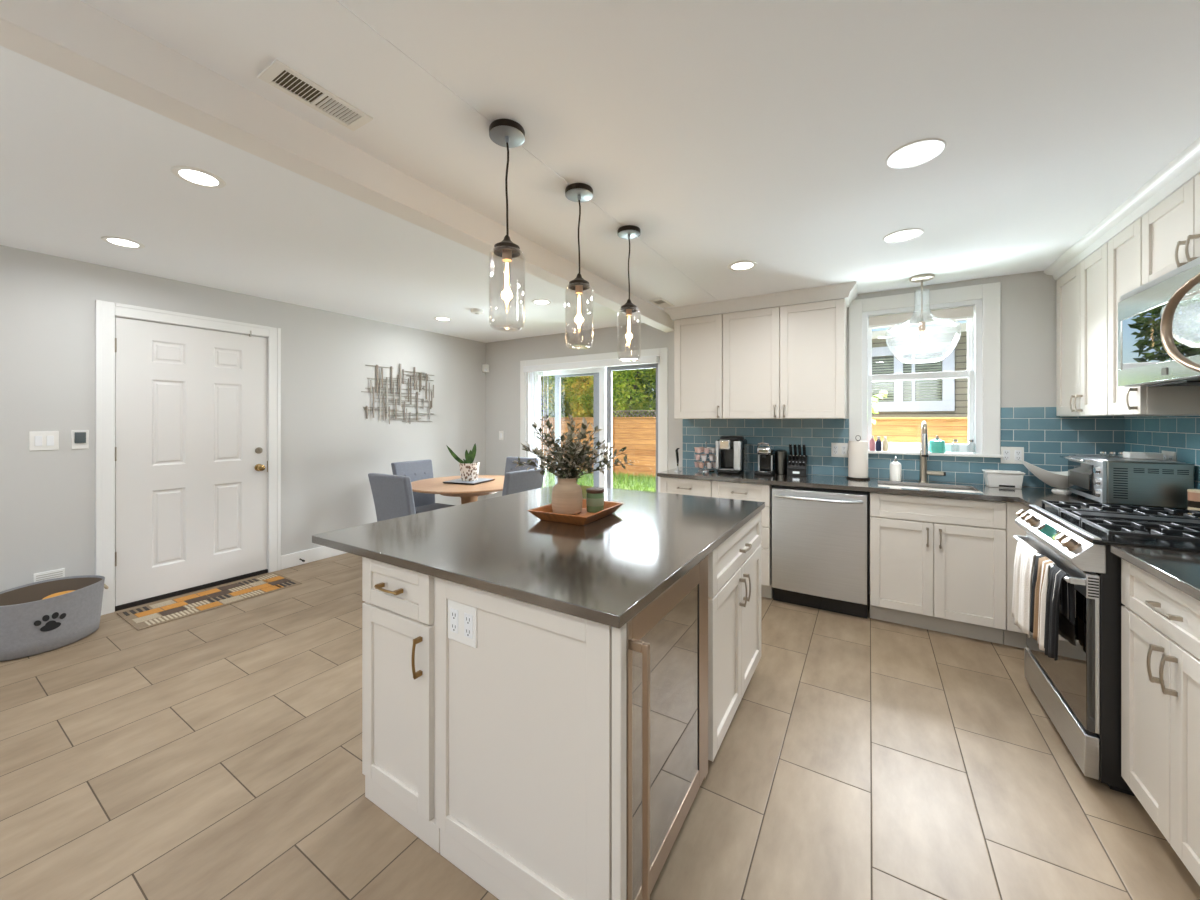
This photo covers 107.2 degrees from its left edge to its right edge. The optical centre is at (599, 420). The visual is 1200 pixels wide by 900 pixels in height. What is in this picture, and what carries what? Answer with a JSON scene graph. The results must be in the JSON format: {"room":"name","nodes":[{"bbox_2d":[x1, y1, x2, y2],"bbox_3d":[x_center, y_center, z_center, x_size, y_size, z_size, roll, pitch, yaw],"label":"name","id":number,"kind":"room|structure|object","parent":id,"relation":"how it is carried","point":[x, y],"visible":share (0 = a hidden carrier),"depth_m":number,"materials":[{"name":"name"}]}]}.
{"room":"kitchen","nodes":[
{"label":"kitchen","id":0,"kind":"room"},
{"bbox_2d":[0,245,485,591],"bbox_3d":[-3.479,0.138,3.270,0.150,2.450,7.260,0,0,31],"label":"wall","id":1,"kind":"structure","parent":0,"point":[330,448],"depth_m":3.88,"materials":[{"name":"grey paint"}]},
{"bbox_2d":[29,431,58,450],"bbox_3d":[-3.622,0.133,2.881,0.012,0.124,0.121,0,0,31],"label":"light switch","id":2,"kind":"object","parent":1,"relation":"attached to","point":[38,440],"visible":1,"depth_m":2.88,"materials":[{"name":"white plastic"}]},
{"bbox_2d":[33,568,64,582],"bbox_3d":[-3.611,1.033,2.899,0.010,0.090,0.130,0,0,31],"label":"air vent","id":3,"kind":"object","parent":1,"relation":"in","point":[58,573],"visible":0.68,"depth_m":2.90,"materials":[{"name":"white plastic"}]},
{"bbox_2d":[71,430,88,448],"bbox_3d":[-3.540,0.131,3.010,0.016,0.128,0.078,0,0,31],"label":"thermostat","id":4,"kind":"object","parent":1,"relation":"attached to","point":[79,438],"visible":1,"depth_m":3.01,"materials":[{"name":"white plastic"}]},
{"bbox_2d":[95,300,280,614],"bbox_3d":[-3.251,0.263,3.575,0.202,2.200,1.126,0,0,31],"label":"door","id":5,"kind":"structure","parent":1,"relation":"in","point":[188,417],"depth_m":3.47,"materials":[{"name":"white wood"}]},
{"bbox_2d":[281,546,346,569],"bbox_3d":[-3.409,1.300,3.227,0.016,0.125,6.960,0,0,31],"label":"baseboard","id":6,"kind":"structure","parent":1,"relation":"attached to","point":[310,555],"depth_m":4.23,"materials":[{"name":"white wood"}]},
{"bbox_2d":[361,364,433,423],"bbox_3d":[-2.280,-0.302,5.064,0.030,0.690,0.913,0,0,31],"label":"wall sculpture","id":7,"kind":"object","parent":1,"relation":"attached to","point":[420,379],"visible":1,"depth_m":5.04,"materials":[{"name":"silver metal"}]},
{"bbox_2d":[0,0,1199,342],"bbox_3d":[-0.872,-1.102,1.679,6.259,0.210,7.260,0,0,31],"label":"ceiling","id":8,"kind":"structure","parent":0,"point":[726,132],"depth_m":1.60,"materials":[{"name":"white paint"}]},
{"bbox_2d":[101,236,144,248],"bbox_3d":[-2.910,-1.086,2.699,0.184,0.006,0.184,0,0,31],"label":"recessed light","id":9,"kind":"object","parent":8,"relation":"in","point":[118,241],"visible":1,"depth_m":2.70,"materials":[{"name":"white plastic"}]},
{"bbox_2d":[170,165,225,187],"bbox_3d":[-1.793,-1.086,1.977,0.184,0.006,0.184,0,0,31],"label":"recessed light","id":10,"kind":"object","parent":8,"relation":"in","point":[196,176],"visible":1,"depth_m":1.97,"materials":[{"name":"white plastic"}]},
{"bbox_2d":[257,59,372,130],"bbox_3d":[-0.869,-0.994,1.367,0.116,0.006,0.280,0,0,31],"label":"ceiling vent","id":11,"kind":"object","parent":8,"relation":"in","point":[277,74],"visible":1,"depth_m":1.35,"materials":[{"name":"white plastic"}]},
{"bbox_2d":[0,0,673,332],"bbox_3d":[-1.008,-1.002,1.534,0.120,0.270,6.570,0,0,31],"label":"ceiling beam","id":12,"kind":"structure","parent":8,"relation":"attached to","point":[74,38],"depth_m":1.34,"materials":[{"name":"white paint"}]},
{"bbox_2d":[489,119,524,331],"bbox_3d":[-0.319,-0.655,1.518,0.123,0.684,0.123,0,0,31],"label":"pendant lamp","id":13,"kind":"object","parent":8,"relation":"hanging from","point":[511,134],"visible":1,"depth_m":1.51,"materials":[{"name":"clear glass"}]},
{"bbox_2d":[502,249,511,261],"bbox_3d":[-0.319,-0.569,1.518,0.032,0.040,0.032,0,0,31],"label":"socket","id":14,"kind":"object","parent":13,"relation":"attached to","point":[506,253],"depth_m":1.51,"materials":[{"name":"beige"}]},
{"bbox_2d":[531,299,551,304],"bbox_3d":[-0.536,-1.086,4.056,0.184,0.006,0.184,0,0,31],"label":"recessed light","id":15,"kind":"object","parent":8,"relation":"in","point":[537,301],"visible":1,"depth_m":4.04,"materials":[{"name":"white plastic"}]},
{"bbox_2d":[565,183,592,348],"bbox_3d":[-0.090,-0.655,1.913,0.123,0.684,0.123,0,0,31],"label":"pendant lamp","id":16,"kind":"object","parent":8,"relation":"hanging from","point":[575,192],"visible":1,"depth_m":1.90,"materials":[{"name":"clear glass"}]},
{"bbox_2d":[575,285,582,294],"bbox_3d":[-0.090,-0.569,1.913,0.032,0.040,0.032,0,0,31],"label":"socket","id":17,"kind":"object","parent":16,"relation":"attached to","point":[578,288],"depth_m":1.90,"materials":[{"name":"beige"}]},
{"bbox_2d":[617,225,639,360],"bbox_3d":[0.152,-0.655,2.316,0.123,0.684,0.123,0,0,31],"label":"pendant lamp","id":18,"kind":"object","parent":8,"relation":"hanging from","point":[629,232],"visible":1,"depth_m":2.30,"materials":[{"name":"clear glass"}]},
{"bbox_2d":[649,298,673,307],"bbox_3d":[0.528,-0.994,3.757,0.120,0.006,0.275,0,0,31],"label":"ceiling vent","id":19,"kind":"object","parent":8,"relation":"in","point":[662,303],"visible":1,"depth_m":3.75,"materials":[{"name":"white plastic"}]},
{"bbox_2d":[728,260,756,270],"bbox_3d":[0.917,-0.996,2.848,0.184,0.006,0.184,0,0,31],"label":"recessed light","id":20,"kind":"object","parent":8,"relation":"in","point":[739,265],"visible":1,"depth_m":2.84,"materials":[{"name":"white plastic"}]},
{"bbox_2d":[883,228,923,242],"bbox_3d":[1.635,-0.996,2.383,0.184,0.006,0.184,0,0,31],"label":"recessed light","id":21,"kind":"object","parent":8,"relation":"in","point":[903,235],"visible":1,"depth_m":2.38,"materials":[{"name":"white plastic"}]},
{"bbox_2d":[886,138,945,167],"bbox_3d":[1.178,-0.996,1.653,0.184,0.006,0.184,0,0,31],"label":"recessed light","id":22,"kind":"object","parent":8,"relation":"in","point":[918,152],"visible":1,"depth_m":1.65,"materials":[{"name":"white plastic"}]},
{"bbox_2d":[885,274,961,363],"bbox_3d":[2.239,-0.699,3.074,0.430,0.597,0.430,0,0,31],"label":"bell pendant","id":23,"kind":"object","parent":8,"relation":"hanging from","point":[921,278],"visible":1,"depth_m":3.07,"materials":[{"name":"clear glass"}]},
{"bbox_2d":[0,553,1199,899],"bbox_3d":[-0.872,1.423,1.679,6.259,0.120,7.260,0,0,31],"label":"floor","id":24,"kind":"structure","parent":0,"point":[214,754],"depth_m":1.69,"materials":[{"name":"tile"}]},
{"bbox_2d":[0,575,108,660],"bbox_3d":[-3.415,1.198,2.709,0.461,0.330,0.555,0,0,31],"label":"basket","id":25,"kind":"object","parent":24,"relation":"on","point":[30,625],"visible":1,"depth_m":2.65,"materials":[{"name":"grey fabric"}]},
{"bbox_2d":[34,612,65,631],"bbox_3d":[-3.225,1.183,2.594,0.012,0.101,0.122,0,0,26],"label":"print","id":26,"kind":"object","parent":25,"relation":"attached to","point":[43,621],"depth_m":2.59,"materials":[{"name":"grey"}]},
{"bbox_2d":[42,590,75,599],"bbox_3d":[-3.338,1.098,2.740,0.110,0.066,0.162,0,0,31],"label":"toy","id":27,"kind":"object","parent":25,"relation":"in","point":[63,592],"visible":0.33,"depth_m":2.72,"materials":[{"name":"orange fabric"}]},
{"bbox_2d":[117,573,301,630],"bbox_3d":[-2.945,1.359,3.401,0.480,0.008,0.970,0,0,31],"label":"door mat","id":28,"kind":"object","parent":24,"relation":"on","point":[144,617],"visible":1,"depth_m":3.31,"materials":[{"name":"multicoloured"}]},
{"bbox_2d":[368,473,415,521],"bbox_3d":[-1.541,0.895,3.712,0.462,0.935,0.577,0,0,30],"label":"dining chair","id":29,"kind":"object","parent":24,"relation":"on","point":[393,497],"visible":0.41,"depth_m":3.47,"materials":[{"name":"fabric"}]},
{"bbox_2d":[362,557,439,852],"bbox_3d":[-0.536,0.921,1.732,0.408,0.884,0.640,0,0,31],"label":"base cabinet","id":30,"kind":"object","parent":24,"relation":"on","point":[399,606],"visible":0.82,"depth_m":1.49,"materials":[{"name":"beige wood"}]},
{"bbox_2d":[391,459,454,513],"bbox_3d":[-1.754,0.895,4.524,0.577,0.935,0.462,0,0,30],"label":"dining chair","id":31,"kind":"object","parent":24,"relation":"on","point":[416,470],"visible":0.27,"depth_m":4.61,"materials":[{"name":"fabric"}]},
{"bbox_2d":[411,475,503,503],"bbox_3d":[-1.292,0.985,4.372,1.170,0.744,1.170,0,0,31],"label":"dining table","id":32,"kind":"object","parent":24,"relation":"on","point":[467,493],"visible":0.4,"depth_m":4.12,"materials":[{"name":"brown wood"}]},
{"bbox_2d":[443,478,494,484],"bbox_3d":[-1.299,0.604,4.400,0.367,0.017,0.367,0,0,19],"label":"tray","id":33,"kind":"object","parent":32,"relation":"on","point":[480,480],"visible":0.78,"depth_m":4.30,"materials":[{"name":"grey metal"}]},
{"bbox_2d":[446,444,479,480],"bbox_3d":[-1.337,0.411,4.371,0.299,0.367,0.204,0,0,-38],"label":"potted snake plant","id":34,"kind":"object","parent":33,"relation":"on","point":[469,470],"visible":1,"depth_m":4.36,"materials":[{"name":"green plant"}]},
{"bbox_2d":[448,599,476,647],"bbox_3d":[-0.417,0.612,1.335,0.123,0.122,0.008,0,0,31],"label":"wall outlet","id":35,"kind":"object","parent":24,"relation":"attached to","point":[462,618],"visible":1,"depth_m":1.33,"materials":[{"name":"white plastic"}]},
{"bbox_2d":[450,608,457,633],"bbox_3d":[-0.445,0.612,1.350,0.034,0.070,0.004,0,0,31],"label":"socket","id":36,"kind":"object","parent":35,"relation":"attached to","point":[453,611],"depth_m":1.35,"materials":[{"name":"white plastic"}]},
{"bbox_2d":[464,613,472,638],"bbox_3d":[-0.392,0.612,1.318,0.034,0.070,0.004,0,0,31],"label":"socket","id":37,"kind":"object","parent":35,"relation":"attached to","point":[468,617],"depth_m":1.32,"materials":[{"name":"white plastic"}]},
{"bbox_2d":[504,457,538,475],"bbox_3d":[-1.028,0.895,4.883,0.462,0.935,0.577,0,0,31],"label":"dining chair","id":38,"kind":"object","parent":24,"relation":"on","point":[509,467],"visible":0.19,"depth_m":5.09,"materials":[{"name":"fabric"}]},
{"bbox_2d":[502,468,544,495],"bbox_3d":[-0.855,0.895,3.951,0.577,0.935,0.462,0,0,33],"label":"dining chair","id":39,"kind":"object","parent":24,"relation":"on","point":[523,480],"visible":0.23,"depth_m":3.75,"materials":[{"name":"fabric"}]},
{"bbox_2d":[436,578,625,899],"bbox_3d":[-0.227,0.921,1.228,0.666,0.884,0.033,0,0,31],"label":"island end panel","id":40,"kind":"object","parent":24,"relation":"on","point":[531,719],"visible":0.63,"depth_m":1.20,"materials":[{"name":"beige wood"}]},
{"bbox_2d":[626,555,707,899],"bbox_3d":[0.009,0.927,1.483,0.630,0.872,0.642,0,0,31],"label":"beverage fridge","id":41,"kind":"object","parent":24,"relation":"on","point":[667,640],"visible":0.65,"depth_m":1.26,"materials":[{"name":"silver"}]},
{"bbox_2d":[660,477,711,496],"bbox_3d":[0.836,0.921,3.884,0.443,0.884,0.577,0,0,31],"label":"drawer","id":42,"kind":"object","parent":24,"relation":"on","point":[695,487],"visible":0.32,"depth_m":3.67,"materials":[{"name":"beige wood"}]},
{"bbox_2d":[708,511,760,760],"bbox_3d":[0.402,0.921,2.162,0.635,0.884,0.900,0,0,31],"label":"base cabinet","id":43,"kind":"object","parent":24,"relation":"on","point":[734,567],"visible":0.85,"depth_m":1.91,"materials":[{"name":"beige wood"}]},
{"bbox_2d":[312,485,764,627],"bbox_3d":[-0.111,0.464,2.079,1.374,0.030,1.656,0,0,31],"label":"countertop","id":44,"kind":"structure","parent":43,"relation":"on","point":[606,570],"depth_m":1.59,"materials":[{"name":"stone"}]},
{"bbox_2d":[527,499,623,524],"bbox_3d":[-0.103,0.425,2.060,0.304,0.048,0.372,0,0,28],"label":"wooden tray","id":45,"kind":"object","parent":44,"relation":"on","point":[545,512],"visible":0.72,"depth_m":1.96,"materials":[{"name":"brown wood"}]},
{"bbox_2d":[552,476,582,514],"bbox_3d":[-0.156,0.353,2.092,0.147,0.166,0.147,0,0,31],"label":"vase","id":46,"kind":"object","parent":45,"relation":"on","point":[567,498],"visible":0.93,"depth_m":2.04,"materials":[{"name":"beige ceramic"}]},
{"bbox_2d":[512,414,633,481],"bbox_3d":[-0.134,0.171,2.099,0.571,0.409,0.239,0,0,14],"label":"bouquet","id":47,"kind":"object","parent":46,"relation":"in","point":[575,454],"visible":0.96,"depth_m":2.09,"materials":[{"name":"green plant"}]},
{"bbox_2d":[586,488,603,512],"bbox_3d":[-0.023,0.383,2.123,0.087,0.107,0.087,0,0,31],"label":"jar candle","id":48,"kind":"object","parent":45,"relation":"on","point":[594,499],"visible":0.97,"depth_m":2.09,"materials":[{"name":"green glass"}]},
{"bbox_2d":[712,480,772,597],"bbox_3d":[1.217,0.921,3.652,0.444,0.884,0.577,0,0,31],"label":"base cabinet","id":49,"kind":"object","parent":24,"relation":"on","point":[720,489],"visible":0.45,"depth_m":3.37,"materials":[{"name":"beige wood"}]},
{"bbox_2d":[772,485,868,618],"bbox_3d":[1.667,0.929,3.347,0.626,0.868,0.610,0,0,31],"label":"dishwasher","id":50,"kind":"object","parent":24,"relation":"on","point":[820,536],"visible":0.99,"depth_m":3.13,"materials":[{"name":"silver metal"}]},
{"bbox_2d":[870,484,1005,643],"bbox_3d":[2.250,0.921,3.022,0.693,0.884,0.577,0,0,31],"label":"base cabinet","id":51,"kind":"object","parent":24,"relation":"on","point":[938,564],"visible":0.96,"depth_m":2.80,"materials":[{"name":"beige wood"}]},
{"bbox_2d":[657,467,1187,515],"bbox_3d":[1.775,0.464,3.103,2.902,0.030,0.933,0,0,31],"label":"countertop","id":52,"kind":"structure","parent":51,"relation":"on","point":[1026,496],"depth_m":3.05,"materials":[{"name":"stone"}]},
{"bbox_2d":[716,436,752,473],"bbox_3d":[1.166,0.292,3.826,0.263,0.314,0.282,0,0,31],"label":"coffee maker","id":53,"kind":"object","parent":52,"relation":"on","point":[733,449],"visible":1,"depth_m":3.77,"materials":[{"name":"black plastic"}]},
{"bbox_2d":[754,442,786,475],"bbox_3d":[1.425,0.314,3.678,0.224,0.270,0.255,0,0,31],"label":"espresso machine","id":54,"kind":"object","parent":52,"relation":"on","point":[766,453],"visible":1,"depth_m":3.66,"materials":[{"name":"black"}]},
{"bbox_2d":[787,455,808,476],"bbox_3d":[1.622,0.367,3.625,0.145,0.164,0.161,0,0,31],"label":"knife block","id":55,"kind":"object","parent":52,"relation":"on","point":[792,470],"visible":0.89,"depth_m":3.57,"materials":[{"name":"black"}]},
{"bbox_2d":[846,435,869,479],"bbox_3d":[1.982,0.281,3.394,0.156,0.335,0.156,0,0,31],"label":"towel holder","id":56,"kind":"object","parent":52,"relation":"on","point":[847,477],"visible":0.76,"depth_m":3.34,"materials":[{"name":"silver metal"}]},
{"bbox_2d":[848,441,867,477],"bbox_3d":[1.982,0.296,3.394,0.133,0.275,0.133,0,0,31],"label":"paper towel roll","id":57,"kind":"object","parent":56,"relation":"on","point":[857,450],"visible":0.99,"depth_m":3.34,"materials":[{"name":"white paper"}]},
{"bbox_2d":[890,456,901,480],"bbox_3d":[2.195,0.355,3.282,0.074,0.187,0.074,0,0,-14],"label":"soap dispenser","id":58,"kind":"object","parent":52,"relation":"on","point":[895,466],"visible":1,"depth_m":3.26,"materials":[{"name":"white ceramic"}]},
{"bbox_2d":[918,421,945,482],"bbox_3d":[2.361,0.228,3.137,0.158,0.442,0.154,0,0,31],"label":"kitchen faucet","id":59,"kind":"object","parent":52,"relation":"on","point":[924,472],"visible":1,"depth_m":3.16,"materials":[{"name":"silver metal"}]},
{"bbox_2d":[982,469,1024,488],"bbox_3d":[2.707,0.395,2.970,0.196,0.108,0.128,0,0,31],"label":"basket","id":60,"kind":"object","parent":52,"relation":"on","point":[993,478],"visible":1,"depth_m":2.93,"materials":[{"name":"white plastic"}]},
{"bbox_2d":[1019,459,1070,492],"bbox_3d":[2.899,0.351,2.800,0.365,0.196,0.238,0,0,31],"label":"fruit bowl","id":61,"kind":"object","parent":52,"relation":"on","point":[1059,480],"visible":0.73,"depth_m":2.77,"materials":[{"name":"white ceramic"}]},
{"bbox_2d":[1060,455,1193,509],"bbox_3d":[2.838,0.328,2.417,0.350,0.243,0.456,0,0,31],"label":"toaster oven","id":62,"kind":"object","parent":52,"relation":"on","point":[1099,478],"visible":0.9,"depth_m":2.24,"materials":[{"name":"metal"}]},
{"bbox_2d":[1123,452,1162,459],"bbox_3d":[2.898,0.189,2.360,0.120,0.035,0.080,0,0,31],"label":"storage box","id":63,"kind":"object","parent":62,"relation":"on","point":[1129,455],"visible":1,"depth_m":2.34,"materials":[{"name":"white plastic"}]},
{"bbox_2d":[1113,468,1188,498],"bbox_3d":[2.746,0.321,2.207,0.251,0.157,0.002,0,0,31],"label":"vent","id":64,"kind":"object","parent":62,"relation":"attached to","point":[1128,483],"depth_m":2.21,"materials":[{"name":"black"}]},
{"bbox_2d":[1187,489,1199,517],"bbox_3d":[2.783,0.386,2.051,0.070,0.127,0.070,0,0,31],"label":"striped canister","id":65,"kind":"object","parent":52,"relation":"on","point":[1193,494],"visible":0.86,"depth_m":2.05,"materials":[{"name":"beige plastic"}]},
{"bbox_2d":[1003,502,1029,648],"bbox_3d":[2.737,0.921,2.521,0.654,0.884,0.925,0,0,31],"label":"base cabinet","id":66,"kind":"object","parent":24,"relation":"on","point":[1012,636],"visible":0.19,"depth_m":2.63,"materials":[{"name":"beige wood"}]},
{"bbox_2d":[1013,500,1199,796],"bbox_3d":[2.267,0.882,1.809,0.711,0.962,0.764,0,0,31],"label":"gas range","id":67,"kind":"object","parent":24,"relation":"on","point":[1079,691],"visible":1,"depth_m":1.68,"materials":[{"name":"silver metal"}]},
{"bbox_2d":[1012,539,1039,637],"bbox_3d":[2.033,0.798,2.104,0.063,0.414,0.292,0,0,31],"label":"dish towel","id":68,"kind":"object","parent":67,"relation":"hanging from","point":[1024,563],"visible":0.82,"depth_m":2.10,"materials":[{"name":"beige fabric"}]},
{"bbox_2d":[1030,554,1056,650],"bbox_3d":[1.908,0.778,1.899,0.064,0.373,0.167,0,0,31],"label":"dish towel","id":69,"kind":"object","parent":67,"relation":"hanging from","point":[1042,563],"visible":0.72,"depth_m":1.90,"materials":[{"name":"brown fabric"}]},
{"bbox_2d":[1044,565,1074,660],"bbox_3d":[1.822,0.773,1.758,0.062,0.364,0.140,0,0,31],"label":"dish towel","id":70,"kind":"object","parent":67,"relation":"hanging from","point":[1057,586],"visible":0.98,"depth_m":1.74,"materials":[{"name":"black fabric"}]},
{"bbox_2d":[1029,500,1199,552],"bbox_3d":[2.296,0.429,1.792,0.644,0.056,0.764,0,0,31],"label":"cooktop","id":71,"kind":"object","parent":67,"relation":"in","point":[1096,528],"depth_m":1.77,"materials":[{"name":"black metal"}]},
{"bbox_2d":[1121,558,1199,885],"bbox_3d":[1.948,0.921,1.190,0.614,0.884,0.611,0,0,31],"label":"base cabinet","id":72,"kind":"object","parent":24,"relation":"on","point":[1160,622],"visible":0.98,"depth_m":1.36,"materials":[{"name":"beige wood"}]},
{"bbox_2d":[1110,544,1199,600],"bbox_3d":[1.946,0.464,1.178,0.606,0.030,0.638,0,0,31],"label":"countertop","id":73,"kind":"structure","parent":72,"relation":"on","point":[1180,570],"depth_m":1.39,"materials":[{"name":"stone"}]},
{"bbox_2d":[486,271,1124,594],"bbox_3d":[0.871,0.138,4.536,5.959,2.450,0.568,0,0,31],"label":"wall","id":74,"kind":"structure","parent":0,"point":[1029,420],"depth_m":3.34,"materials":[{"name":"grey paint"}]},
{"bbox_2d":[523,355,658,486],"bbox_3d":[-0.181,0.305,5.279,1.885,2.015,0.055,0,0,31],"label":"vertical blind","id":75,"kind":"object","parent":74,"relation":"attached to","point":[644,359],"visible":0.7,"depth_m":5.39,"materials":[{"name":"white plastic"}]},
{"bbox_2d":[520,347,667,491],"bbox_3d":[-0.116,0.288,5.384,2.089,2.150,0.188,0,0,31],"label":"door","id":76,"kind":"structure","parent":74,"relation":"in","point":[603,376],"depth_m":5.32,"materials":[{"name":"white wood"}]},
{"bbox_2d":[674,314,722,418],"bbox_3d":[0.923,-0.458,3.966,0.432,0.889,0.366,0,0,31],"label":"upper cabinet","id":77,"kind":"object","parent":74,"relation":"attached to","point":[698,341],"visible":0.98,"depth_m":3.84,"materials":[{"name":"beige wood"}]},
{"bbox_2d":[723,299,846,418],"bbox_3d":[1.495,-0.458,3.616,0.901,0.889,0.366,0,0,31],"label":"upper cabinet","id":78,"kind":"object","parent":74,"relation":"attached to","point":[783,362],"visible":1,"depth_m":3.46,"materials":[{"name":"beige wood"}]},
{"bbox_2d":[664,282,857,320],"bbox_3d":[1.304,-0.949,3.721,1.487,0.094,0.386,0,0,31],"label":"trim","id":79,"kind":"structure","parent":78,"relation":"attached to","point":[847,291],"depth_m":3.50,"materials":[{"name":"white wood"}]},
{"bbox_2d":[831,443,847,456],"bbox_3d":[1.927,0.238,3.554,0.120,0.114,0.008,0,0,31],"label":"wall outlet","id":80,"kind":"object","parent":74,"relation":"attached to","point":[837,449],"visible":0.89,"depth_m":3.55,"materials":[{"name":"white plastic"}]},
{"bbox_2d":[683,407,1124,487],"bbox_3d":[2.033,0.179,3.500,2.896,0.539,0.009,0,0,31],"label":"backsplash","id":81,"kind":"structure","parent":74,"relation":"attached to","point":[1044,436],"depth_m":3.20,"materials":[{"name":"tile"}]},
{"bbox_2d":[849,282,1002,457],"bbox_3d":[2.402,-0.348,3.334,0.926,1.209,0.205,0,0,31],"label":"window","id":82,"kind":"structure","parent":74,"relation":"in","point":[983,373],"depth_m":3.20,"materials":[{"name":"white wood"}]},
{"bbox_2d":[869,306,973,327],"bbox_3d":[2.392,-0.771,3.322,0.635,0.093,0.056,0,0,31],"label":"roller shade","id":83,"kind":"object","parent":82,"relation":"attached to","point":[967,312],"visible":0.97,"depth_m":3.29,"materials":[{"name":"white fabric"}]},
{"bbox_2d":[929,435,944,452],"bbox_3d":[2.458,0.172,3.221,0.092,0.128,0.092,0,0,31],"label":"soap dispenser","id":84,"kind":"object","parent":82,"relation":"on","point":[937,445],"visible":1,"depth_m":3.19,"materials":[{"name":"teal"}]},
{"bbox_2d":[1001,447,1023,463],"bbox_3d":[2.812,0.238,3.015,0.118,0.114,0.008,0,0,31],"label":"wall outlet","id":85,"kind":"object","parent":74,"relation":"attached to","point":[1011,455],"visible":0.88,"depth_m":3.01,"materials":[{"name":"white plastic"}]},
{"bbox_2d":[1015,450,1021,460],"bbox_3d":[2.836,0.238,2.998,0.034,0.070,0.004,0,0,31],"label":"socket","id":86,"kind":"object","parent":85,"relation":"attached to","point":[1018,453],"depth_m":3.00,"materials":[{"name":"white plastic"}]},
{"bbox_2d":[1044,137,1199,279],"bbox_3d":[2.387,-0.959,1.940,0.075,0.074,2.298,0,0,31],"label":"trim","id":87,"kind":"structure","parent":74,"relation":"attached to","point":[1186,165],"depth_m":1.98,"materials":[{"name":"white wood"}]},
{"bbox_2d":[1124,415,1199,509],"bbox_3d":[1.625,0.183,-0.083,0.160,2.360,6.850,0,0,31],"label":"wall","id":88,"kind":"structure","parent":0,"point":[1180,434],"depth_m":2.34,"materials":[{"name":"blue tile"}]},
{"bbox_2d":[1056,242,1176,416],"bbox_3d":[2.926,-0.473,2.522,0.349,0.897,0.743,0,0,31],"label":"upper cabinet","id":89,"kind":"object","parent":88,"relation":"attached to","point":[1082,292],"visible":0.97,"depth_m":2.54,"materials":[{"name":"beige wood"}]},
{"bbox_2d":[1108,217,1199,414],"bbox_3d":[2.646,-0.473,2.061,0.349,0.897,0.327,0,0,31],"label":"upper cabinet","id":90,"kind":"object","parent":88,"relation":"attached to","point":[1125,249],"visible":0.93,"depth_m":2.09,"materials":[{"name":"beige wood"}]},
{"bbox_2d":[1162,451,1175,460],"bbox_3d":[3.005,0.221,2.337,0.008,0.115,0.120,0,0,31],"label":"wall outlet","id":91,"kind":"object","parent":88,"relation":"attached to","point":[1167,455],"visible":0.41,"depth_m":2.33,"materials":[{"name":"white plastic"}]},
{"bbox_2d":[1142,173,1199,284],"bbox_3d":[2.362,-0.747,1.596,0.349,0.350,0.755,0,0,31],"label":"upper cabinet","id":92,"kind":"object","parent":88,"relation":"attached to","point":[1170,229],"visible":0.78,"depth_m":1.80,"materials":[{"name":"beige wood"}]},
{"bbox_2d":[1118,257,1199,386],"bbox_3d":[2.314,-0.356,1.625,0.439,0.421,0.740,0,0,31],"label":"microwave","id":93,"kind":"object","parent":92,"relation":"attached to","point":[1159,319],"visible":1,"depth_m":1.73,"materials":[{"name":"silver metal"}]},
{"label":"outside","id":94,"kind":"structure","parent":0,"visible":0},
{"bbox_2d":[540,467,655,491],"bbox_3d":[4.744,1.603,17.382,34.000,0.220,25.380,0,0,31],"label":"lawn","id":95,"kind":"structure","parent":94,"point":[548,472],"depth_m":10.45,"materials":[{"name":"plant"}]},
{"bbox_2d":[540,375,571,416],"bbox_3d":[-1.971,-0.707,15.945,1.948,4.432,2.024,0,0,31],"label":"tree","id":96,"kind":"object","parent":95,"relation":"on","point":[549,381],"visible":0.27,"depth_m":15.51,"materials":[{"name":"green plant"}]},
{"bbox_2d":[561,375,613,416],"bbox_3d":[-0.385,-0.914,15.113,1.935,4.848,1.995,0,0,31],"label":"tree","id":97,"kind":"object","parent":95,"relation":"on","point":[580,390],"visible":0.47,"depth_m":14.42,"materials":[{"name":"green plant"}]},
{"bbox_2d":[540,410,655,477],"bbox_3d":[-0.763,0.623,12.770,9.400,1.780,0.110,0,0,31],"label":"wooden fence","id":98,"kind":"object","parent":95,"relation":"on","point":[637,434],"visible":0.26,"depth_m":11.82,"materials":[{"name":"brown wood"}]},
{"bbox_2d":[613,368,655,416],"bbox_3d":[1.119,-0.733,14.107,1.859,4.485,1.979,0,0,36],"label":"tree","id":99,"kind":"object","parent":95,"relation":"on","point":[628,393],"visible":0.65,"depth_m":13.61,"materials":[{"name":"green plant"}]},
{"bbox_2d":[872,391,886,423],"bbox_3d":[3.035,0.572,5.012,0.352,1.842,0.254,0,0,-5],"label":"sapling","id":100,"kind":"object","parent":95,"relation":"on","point":[883,393],"visible":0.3,"depth_m":4.98,"materials":[{"name":"green plant"}]},
{"bbox_2d":[872,319,967,416],"bbox_3d":[8.317,-1.067,8.597,7.350,5.140,6.060,0,0,31],"label":"house","id":101,"kind":"structure","parent":95,"relation":"on","point":[948,397],"depth_m":7.54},
{"bbox_2d":[872,355,941,401],"bbox_3d":[5.175,-0.717,7.778,1.337,0.759,0.009,0,0,31],"label":"window","id":102,"kind":"structure","parent":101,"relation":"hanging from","point":[924,389],"depth_m":7.62,"materials":[{"name":"white"}]},
{"bbox_2d":[872,417,967,443],"bbox_3d":[4.936,0.736,5.886,6.700,1.555,0.090,0,0,31],"label":"wooden fence","id":103,"kind":"object","parent":95,"relation":"on","point":[896,429],"visible":0.02,"depth_m":6.18,"materials":[{"name":"brown wood"}]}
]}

